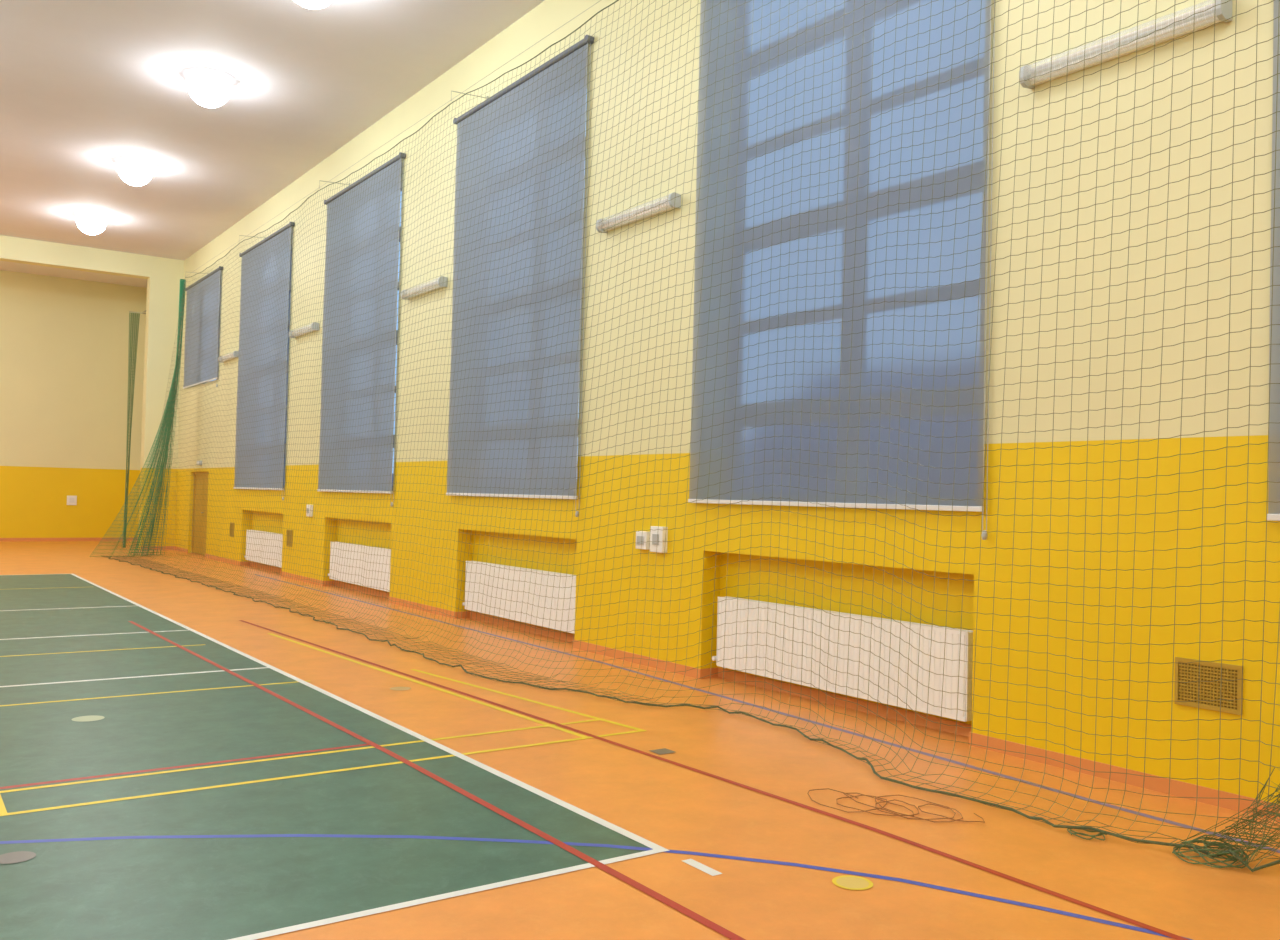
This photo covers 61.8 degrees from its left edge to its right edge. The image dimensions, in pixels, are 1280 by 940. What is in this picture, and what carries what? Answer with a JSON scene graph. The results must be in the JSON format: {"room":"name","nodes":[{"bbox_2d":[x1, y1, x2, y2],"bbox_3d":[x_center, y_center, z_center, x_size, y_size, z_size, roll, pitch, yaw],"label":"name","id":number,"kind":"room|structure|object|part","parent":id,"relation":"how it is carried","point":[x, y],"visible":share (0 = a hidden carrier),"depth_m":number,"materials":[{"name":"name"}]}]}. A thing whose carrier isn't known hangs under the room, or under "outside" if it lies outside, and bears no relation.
{"room":"sports facility","nodes":[
{"label":"sports facility","id":0,"kind":"room"},
{"bbox_2d":[0,270,145,537],"bbox_3d":[-21.578,-1.898,25.355,17.950,7.200,0.300,2,-2,-35],"label":"wall","id":1,"kind":"structure","parent":0,"point":[65,345],"depth_m":29.31,"materials":[{"name":"paint"}]},
{"bbox_2d":[0,538,137,540],"bbox_3d":[-21.572,1.657,25.141,17.950,0.085,0.012,2,-2,-35],"label":"baseboard","id":2,"kind":"structure","parent":1,"relation":"attached to","point":[1,539],"depth_m":29.19,"materials":[{"name":"orange"}]},
{"bbox_2d":[67,496,76,504],"bbox_3d":[-15.600,0.837,29.352,0.227,0.223,0.058,2,-2,-35],"label":"light switch","id":3,"kind":"object","parent":1,"relation":"attached to","point":[71,500],"visible":1,"depth_m":29.33,"materials":[{"name":"white plastic"}]},
{"bbox_2d":[0,235,183,548],"bbox_3d":[-18.876,-1.926,21.540,17.950,7.200,0.350,2,-2,-35],"label":"wall","id":4,"kind":"structure","parent":0,"point":[163,276],"depth_m":26.24,"materials":[{"name":"paint"}]},
{"bbox_2d":[141,546,173,549],"bbox_3d":[-11.853,1.916,26.262,0.758,0.085,0.012,2,-2,-35],"label":"baseboard","id":5,"kind":"structure","parent":4,"relation":"attached to","point":[166,547],"depth_m":26.32,"materials":[{"name":"orange"}]},
{"bbox_2d":[0,0,544,287],"bbox_3d":[-10.899,-5.702,10.706,18.800,0.200,36.600,2,-2,-35],"label":"ceiling","id":6,"kind":"structure","parent":0,"point":[88,87],"depth_m":15.42,"materials":[{"name":"paint"}]},
{"bbox_2d":[75,214,106,234],"bbox_3d":[-11.498,-5.131,22.395,0.600,0.399,0.600,2,-2,-35],"label":"ceiling lamp","id":7,"kind":"object","parent":6,"relation":"attached to","point":[91,224],"visible":1,"depth_m":22.21,"materials":[{"name":"white plastic"}]},
{"bbox_2d":[116,160,153,185],"bbox_3d":[-8.798,-5.158,18.634,0.600,0.399,0.600,2,-2,-35],"label":"ceiling lamp","id":8,"kind":"object","parent":6,"relation":"attached to","point":[133,172],"visible":1,"depth_m":18.45,"materials":[{"name":"white plastic"}]},
{"bbox_2d":[185,73,231,107],"bbox_3d":[-5.917,-5.186,14.670,0.600,0.399,0.600,2,-2,-35],"label":"ceiling lamp","id":9,"kind":"object","parent":6,"relation":"attached to","point":[208,90],"visible":1,"depth_m":14.49,"materials":[{"name":"white plastic"}]},
{"bbox_2d":[295,0,332,8],"bbox_3d":[-3.552,-5.206,11.554,0.600,0.399,0.600,2,-2,-35],"label":"ceiling lamp","id":10,"kind":"object","parent":6,"relation":"attached to","point":[311,4],"visible":1,"depth_m":11.53,"materials":[{"name":"white plastic"}]},
{"bbox_2d":[0,541,1279,939],"bbox_3d":[-11.075,1.692,10.525,18.800,0.203,36.600,2,-2,-35],"label":"floor","id":11,"kind":"structure","parent":0,"point":[181,759],"depth_m":5.61,"materials":[{"name":"orange"}]},
{"bbox_2d":[90,0,1279,871],"bbox_3d":[-4.099,-1.313,13.810,1.833,6.338,25.269,2,-2,-35],"label":"net","id":12,"kind":"object","parent":11,"relation":"on","point":[169,413],"visible":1,"depth_m":8.29,"materials":[{"name":"green fabric"}]},
{"bbox_2d":[807,788,984,822],"bbox_3d":[1.327,1.759,5.605,0.918,0.013,0.406,1,-1,18],"label":"cord","id":13,"kind":"object","parent":11,"relation":"on","point":[886,801],"visible":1,"depth_m":5.55,"materials":[{"name":"brown plastic"}]},
{"bbox_2d":[138,0,1279,803],"bbox_3d":[-3.630,-1.698,16.007,0.550,7.200,36.300,2,-2,-35],"label":"wall","id":14,"kind":"structure","parent":0,"point":[548,16],"depth_m":6.97,"materials":[{"name":"paint"}]},
{"bbox_2d":[191,472,208,554],"bbox_3d":[-10.102,1.001,24.698,0.132,1.920,1.700,2,-2,-35],"label":"door","id":15,"kind":"structure","parent":14,"relation":"in","point":[198,481],"depth_m":24.90,"materials":[{"name":"brown wood"}]},
{"bbox_2d":[183,266,222,388],"bbox_3d":[-10.185,-3.138,24.806,0.080,2.665,3.330,2,-2,-35],"label":"roller blind","id":16,"kind":"object","parent":14,"relation":"attached to","point":[202,280],"visible":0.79,"depth_m":24.66,"materials":[{"name":"grey fabric"}]},
{"bbox_3d":[-9.246,-3.146,23.471,0.046,2.530,0.007,2,-2,-35],"label":"pull chain","id":17,"kind":"part","parent":16,"relation":"part of","materials":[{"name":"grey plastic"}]},
{"bbox_2d":[203,285,220,383],"bbox_3d":[-9.821,-3.166,25.064,0.090,2.380,3.080,2,-2,-35],"label":"window","id":18,"kind":"structure","parent":14,"relation":"in","point":[220,285],"depth_m":25.06,"materials":[{"name":"grey paint"}]},
{"bbox_2d":[218,351,238,362],"bbox_3d":[-8.714,-2.398,22.643,0.128,0.139,1.260,2,-2,-35],"label":"wall lamp","id":19,"kind":"object","parent":14,"relation":"attached to","point":[233,354],"visible":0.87,"depth_m":22.70,"materials":[{"name":"white plastic"}]},
{"bbox_2d":[229,522,234,536],"bbox_3d":[-8.466,1.239,22.179,0.015,0.300,0.300,2,-2,-35],"label":"air vent","id":20,"kind":"object","parent":14,"relation":"in","point":[232,523],"visible":0.84,"depth_m":22.18,"materials":[{"name":"orange metal"}]},
{"bbox_2d":[244,530,282,567],"bbox_3d":[-7.177,1.519,20.570,0.153,0.644,2.571,2,-2,-35],"label":"radiator","id":21,"kind":"object","parent":14,"relation":"attached to","point":[250,535],"visible":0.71,"depth_m":20.48,"materials":[{"name":"white metal"}]},
{"bbox_2d":[233,222,294,499],"bbox_3d":[-7.347,-1.969,20.729,0.080,5.065,3.410,2,-2,-35],"label":"roller blind","id":22,"kind":"object","parent":14,"relation":"attached to","point":[278,452],"visible":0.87,"depth_m":20.60,"materials":[{"name":"grey fabric"}]},
{"bbox_3d":[-6.385,-1.977,19.362,0.046,4.930,0.007,2,-2,-35],"label":"pull chain","id":23,"kind":"part","parent":22,"relation":"part of","materials":[{"name":"grey plastic"}]},
{"bbox_2d":[283,244,291,487],"bbox_3d":[-6.983,-1.997,20.987,0.090,4.780,3.160,2,-2,-35],"label":"window","id":24,"kind":"structure","parent":14,"relation":"in","point":[291,244],"depth_m":20.91,"materials":[{"name":"grey paint"}]},
{"bbox_2d":[286,529,292,546],"bbox_3d":[-6.241,1.216,19.037,0.015,0.300,0.300,2,-2,-35],"label":"air vent","id":25,"kind":"object","parent":14,"relation":"in","point":[289,532],"visible":0.93,"depth_m":19.02,"materials":[{"name":"orange"}]},
{"bbox_2d":[289,322,318,337],"bbox_3d":[-5.853,-2.428,18.604,0.128,0.139,1.260,2,-2,-35],"label":"wall lamp","id":26,"kind":"object","parent":14,"relation":"attached to","point":[310,327],"visible":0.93,"depth_m":18.59,"materials":[{"name":"white plastic"}]},
{"bbox_2d":[306,505,312,516],"bbox_3d":[-5.612,0.688,18.139,0.069,0.200,0.200,2,-2,-35],"label":"power socket","id":27,"kind":"object","parent":14,"relation":"attached to","point":[309,512],"visible":0.91,"depth_m":18.07,"materials":[{"name":"white plastic"}]},
{"bbox_2d":[328,542,390,591],"bbox_3d":[-4.282,1.488,16.481,0.153,0.644,2.671,2,-2,-35],"label":"radiator","id":28,"kind":"object","parent":14,"relation":"attached to","point":[374,550],"visible":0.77,"depth_m":16.36,"materials":[{"name":"white metal"}]},
{"bbox_2d":[335,542,390,550],"bbox_3d":[-4.272,1.169,16.462,0.100,0.007,2.620,2,-2,-35],"label":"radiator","id":29,"kind":"object","parent":28,"relation":"attached to","point":[354,546],"depth_m":16.48,"materials":[{"name":"white metal"}]},
{"bbox_2d":[317,152,405,506],"bbox_3d":[-4.382,-2.000,16.542,0.080,5.065,3.270,2,-2,-35],"label":"roller blind","id":30,"kind":"object","parent":14,"relation":"attached to","point":[364,487],"visible":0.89,"depth_m":16.38,"materials":[{"name":"grey fabric"}]},
{"bbox_3d":[-3.461,-2.008,15.232,0.046,4.930,0.007,2,-2,-35],"label":"pull chain","id":31,"kind":"part","parent":30,"relation":"part of","materials":[{"name":"grey plastic"}]},
{"bbox_2d":[392,183,401,490],"bbox_3d":[-4.018,-2.028,16.800,0.090,4.780,3.020,2,-2,-35],"label":"window","id":32,"kind":"structure","parent":14,"relation":"in","point":[401,183],"depth_m":16.34,"materials":[{"name":"glass"}]},
{"bbox_2d":[401,276,447,299],"bbox_3d":[-2.935,-2.459,14.482,0.128,0.139,1.260,2,-2,-35],"label":"wall lamp","id":33,"kind":"object","parent":14,"relation":"attached to","point":[440,280],"visible":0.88,"depth_m":14.44,"materials":[{"name":"white plastic"}]},
{"bbox_2d":[451,91,488,100],"bbox_3d":[-2.087,-4.546,13.089,0.494,0.175,0.040,2,-2,-35],"label":"bracket","id":34,"kind":"object","parent":14,"relation":"attached to","point":[487,97],"visible":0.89,"depth_m":13.08,"materials":[{"name":"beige metal"}]},
{"bbox_2d":[462,561,575,633],"bbox_3d":[-1.398,1.458,12.409,0.153,0.644,2.691,2,-2,-35],"label":"radiator","id":35,"kind":"object","parent":14,"relation":"attached to","point":[557,580],"visible":0.83,"depth_m":12.21,"materials":[{"name":"white metal"}]},
{"bbox_2d":[446,35,593,516],"bbox_3d":[-1.510,-2.031,12.486,0.080,5.065,3.250,2,-2,-35],"label":"roller blind","id":36,"kind":"object","parent":14,"relation":"attached to","point":[571,276],"visible":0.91,"depth_m":12.28,"materials":[{"name":"grey fabric"}]},
{"bbox_3d":[-0.595,-2.038,11.185,0.046,4.930,0.007,2,-2,-35],"label":"pull chain","id":37,"kind":"part","parent":36,"relation":"part of","materials":[{"name":"grey plastic"}]},
{"bbox_2d":[596,192,680,232],"bbox_3d":[-0.034,-2.490,10.386,0.128,0.139,1.260,2,-2,-35],"label":"wall lamp","id":38,"kind":"object","parent":14,"relation":"attached to","point":[669,205],"visible":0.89,"depth_m":10.34,"materials":[{"name":"white plastic"}]},
{"bbox_2d":[636,531,649,549],"bbox_3d":[0.021,0.669,10.181,0.069,0.170,0.170,2,-2,-35],"label":"power socket","id":39,"kind":"object","parent":14,"relation":"attached to","point":[644,536],"visible":0.87,"depth_m":10.13,"materials":[{"name":"white plastic"}]},
{"bbox_2d":[650,526,667,552],"bbox_3d":[0.168,0.647,9.966,0.079,0.240,0.200,2,-2,-35],"label":"junction box","id":40,"kind":"object","parent":14,"relation":"attached to","point":[661,546],"visible":0.92,"depth_m":9.91,"materials":[{"name":"white plastic"}]},
{"bbox_2d":[174,546,1279,821],"bbox_3d":[-2.417,1.836,13.775,0.212,0.085,31.300,2,-2,-35],"label":"baseboard","id":41,"kind":"structure","parent":14,"relation":"attached to","point":[1207,795],"depth_m":7.92,"materials":[{"name":"orange"}]},
{"bbox_2d":[688,0,994,539],"bbox_3d":[1.405,-2.062,8.369,0.080,5.065,3.240,2,-2,-35],"label":"roller blind","id":42,"kind":"object","parent":14,"relation":"attached to","point":[976,475],"visible":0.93,"depth_m":8.15,"materials":[{"name":"grey fabric"}]},
{"bbox_3d":[2.318,-2.069,7.072,0.046,4.930,0.007,2,-2,-35],"label":"pull chain","id":43,"kind":"part","parent":42,"relation":"part of","materials":[{"name":"grey plastic"}]},
{"bbox_2d":[712,596,972,721],"bbox_3d":[1.477,1.427,8.349,0.153,0.644,2.701,2,-2,-35],"label":"radiator","id":44,"kind":"object","parent":14,"relation":"attached to","point":[951,668],"visible":0.9,"depth_m":8.06,"materials":[{"name":"white metal"}]},
{"bbox_2d":[1019,0,1231,88],"bbox_3d":[2.833,-2.520,6.338,0.128,0.139,1.260,2,-2,-35],"label":"wall lamp","id":45,"kind":"object","parent":14,"relation":"attached to","point":[1222,12],"visible":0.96,"depth_m":6.28,"materials":[{"name":"white plastic"}]},
{"bbox_2d":[1174,657,1242,714],"bbox_3d":[3.103,1.177,5.840,0.015,0.260,0.360,2,-2,-35],"label":"air vent","id":46,"kind":"object","parent":14,"relation":"in","point":[1185,671],"visible":0.94,"depth_m":5.83,"materials":[{"name":"orange"}]},
{"bbox_2d":[1267,0,1279,520],"bbox_3d":[4.258,-2.092,4.342,0.080,5.065,3.290,2,-2,-35],"label":"roller blind","id":47,"kind":"object","parent":14,"relation":"attached to","point":[1273,514],"visible":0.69,"depth_m":5.58,"materials":[{"name":"grey"}]},
{"bbox_3d":[3.495,-4.605,5.205,0.494,0.175,0.040,2,-2,-35],"label":"bracket","id":48,"kind":"object","parent":14,"relation":"attached to","visible":0},
{"bbox_2d":[187,0,600,275],"bbox_3d":[-2.599,-4.479,13.387,0.004,0.005,26.800,2,-2,-35],"label":"steel cable","id":49,"kind":"object","parent":48,"relation":"attached to","point":[600,0],"visible":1,"depth_m":13.59,"materials":[{"name":"grey metal"}]},
{"bbox_3d":[-12.484,-3.970,26.700,0.400,0.020,0.660,2,-2,-35],"label":"bracket","id":50,"kind":"object","parent":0,"visible":0},
{"bbox_2d":[121,313,139,547],"bbox_3d":[-12.818,-1.007,26.852,0.171,5.898,0.243,1,-2,26],"label":"net","id":51,"kind":"object","parent":50,"relation":"hanging from","point":[131,379],"visible":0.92,"depth_m":26.85,"materials":[{"name":"green fabric"}]}
]}

